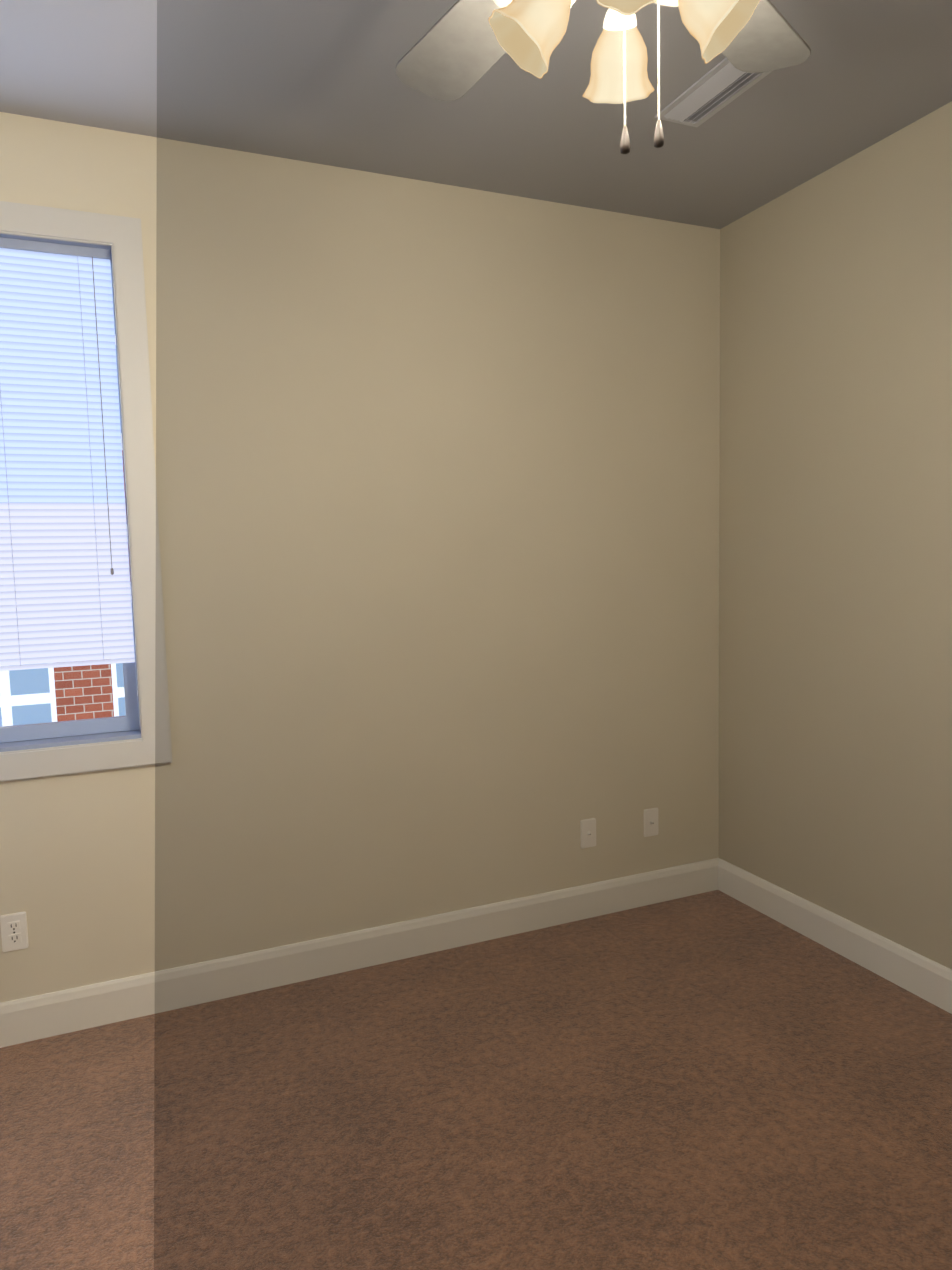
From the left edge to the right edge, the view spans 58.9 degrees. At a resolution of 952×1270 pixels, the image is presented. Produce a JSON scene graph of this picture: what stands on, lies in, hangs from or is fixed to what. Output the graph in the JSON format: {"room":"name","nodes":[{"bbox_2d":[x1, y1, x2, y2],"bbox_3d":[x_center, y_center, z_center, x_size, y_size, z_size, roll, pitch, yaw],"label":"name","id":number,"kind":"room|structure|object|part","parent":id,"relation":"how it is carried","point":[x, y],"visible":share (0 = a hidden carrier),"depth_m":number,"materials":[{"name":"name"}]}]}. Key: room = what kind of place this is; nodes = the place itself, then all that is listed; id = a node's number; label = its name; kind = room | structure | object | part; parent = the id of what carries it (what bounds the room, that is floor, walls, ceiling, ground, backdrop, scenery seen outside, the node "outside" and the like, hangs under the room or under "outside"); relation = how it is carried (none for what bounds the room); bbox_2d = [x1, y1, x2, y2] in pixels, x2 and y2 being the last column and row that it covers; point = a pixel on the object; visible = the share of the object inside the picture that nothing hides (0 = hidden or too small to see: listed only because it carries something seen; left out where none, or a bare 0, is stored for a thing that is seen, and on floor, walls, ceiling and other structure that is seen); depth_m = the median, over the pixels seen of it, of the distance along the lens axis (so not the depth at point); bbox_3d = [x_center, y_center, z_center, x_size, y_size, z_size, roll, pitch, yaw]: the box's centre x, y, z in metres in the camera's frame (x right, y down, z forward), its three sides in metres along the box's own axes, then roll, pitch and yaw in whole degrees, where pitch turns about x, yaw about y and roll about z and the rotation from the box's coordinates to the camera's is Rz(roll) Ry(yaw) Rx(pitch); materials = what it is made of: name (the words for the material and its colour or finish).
{"room":"empty bedroom","nodes":[
{"label":"empty bedroom","id":0,"kind":"room"},
{"bbox_2d":[0,112,719,1002],"bbox_3d":[-0.440,-0.185,2.986,3.417,2.750,0.150,-4,6,-23],"label":"wall","id":1,"kind":"structure","parent":0,"point":[438,488],"depth_m":2.95,"materials":[{"name":"paint"}]},
{"bbox_2d":[0,912,28,951],"bbox_3d":[-1.408,0.906,2.569,0.070,0.115,0.009,-4,6,-23],"label":"electrical outlet","id":2,"kind":"object","parent":1,"relation":"attached to","point":[14,933],"visible":1,"depth_m":2.57,"materials":[{"name":"white plastic"}]},
{"bbox_2d":[0,201,171,781],"bbox_3d":[-1.405,-0.407,2.539,0.825,1.680,0.168,-4,6,-23],"label":"window unit","id":3,"kind":"structure","parent":1,"relation":"in","point":[129,721],"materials":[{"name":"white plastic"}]},
{"bbox_2d":[0,237,134,670],"bbox_3d":[-1.394,-0.524,2.497,0.641,1.263,0.042,-4,6,-23],"label":"window blinds","id":4,"kind":"object","parent":3,"relation":"attached to","point":[65,595],"visible":0.88,"depth_m":2.56,"materials":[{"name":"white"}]},
{"bbox_3d":[-1.406,-0.046,2.595,0.645,0.746,0.030,-4,6,-23],"label":"sash","id":5,"kind":"part","parent":3,"relation":"part of","materials":[{"name":"blue plastic"}]},
{"bbox_2d":[0,858,715,1047],"bbox_3d":[-0.389,1.123,3.026,3.090,0.135,0.014,-4,6,-23],"label":"baseboard","id":6,"kind":"structure","parent":1,"relation":"attached to","point":[33,1018],"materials":[{"name":"white wood"}]},
{"bbox_2d":[580,818,595,848],"bbox_3d":[0.452,0.793,3.363,0.070,0.115,0.017,-4,6,-23],"label":"outlet","id":7,"kind":"object","parent":1,"relation":"attached to","point":[588,831],"depth_m":3.36,"materials":[{"name":"white plastic"}]},
{"bbox_2d":[644,808,657,836],"bbox_3d":[0.727,0.775,3.481,0.070,0.115,0.017,-4,6,-23],"label":"outlet","id":8,"kind":"object","parent":1,"relation":"attached to","point":[651,822],"depth_m":3.48,"materials":[{"name":"white plastic"}]},
{"bbox_2d":[0,890,951,1269],"bbox_3d":[0.303,1.367,1.484,3.417,0.100,3.720,-4,6,-23],"label":"floor","id":9,"kind":"structure","parent":0,"point":[714,1080],"depth_m":2.20,"materials":[{"name":"carpet"}]},
{"bbox_2d":[0,0,951,228],"bbox_3d":[0.234,-1.471,1.223,3.417,0.100,3.720,-4,6,-23],"label":"ceiling","id":10,"kind":"structure","parent":0,"point":[317,81],"depth_m":2.38,"materials":[{"name":"grey paint"}]},
{"bbox_2d":[395,0,810,153],"bbox_3d":[0.188,-1.077,1.275,1.223,0.690,1.220,-4,6,-23],"label":"ceiling fan","id":11,"kind":"object","parent":10,"relation":"hanging from","point":[459,49],"depth_m":1.39,"materials":[{"name":"metal"},{"name":"glass"}]},
{"bbox_2d":[655,58,772,126],"bbox_3d":[0.674,-1.531,2.379,0.155,0.012,0.355,-4,6,-23],"label":"ceiling vent","id":12,"kind":"object","parent":10,"relation":"in","point":[722,75],"depth_m":2.38,"materials":[{"name":"grey metal"}]},
{"bbox_2d":[718,101,951,968],"bbox_3d":[1.797,-0.142,1.928,0.150,2.750,3.570,-4,6,-23],"label":"wall","id":13,"kind":"structure","parent":0,"point":[835,625],"depth_m":2.92,"materials":[{"name":"paint"}]},
{"bbox_2d":[716,858,951,1013],"bbox_3d":[1.724,1.159,2.084,0.014,0.135,3.420,-4,6,-23],"label":"baseboard","id":14,"kind":"structure","parent":13,"relation":"attached to","point":[920,975],"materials":[{"name":"white wood"}]},
{"label":"outside","id":15,"kind":"structure","parent":0,"visible":0},
{"bbox_2d":[0,271,138,726],"bbox_3d":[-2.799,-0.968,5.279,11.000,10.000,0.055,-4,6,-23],"label":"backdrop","id":16,"kind":"structure","parent":15,"point":[43,702],"depth_m":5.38,"materials":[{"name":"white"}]},
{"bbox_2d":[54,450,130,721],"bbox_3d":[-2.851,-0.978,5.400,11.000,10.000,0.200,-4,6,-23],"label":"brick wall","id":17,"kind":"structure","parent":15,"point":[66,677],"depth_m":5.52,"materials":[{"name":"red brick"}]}
]}

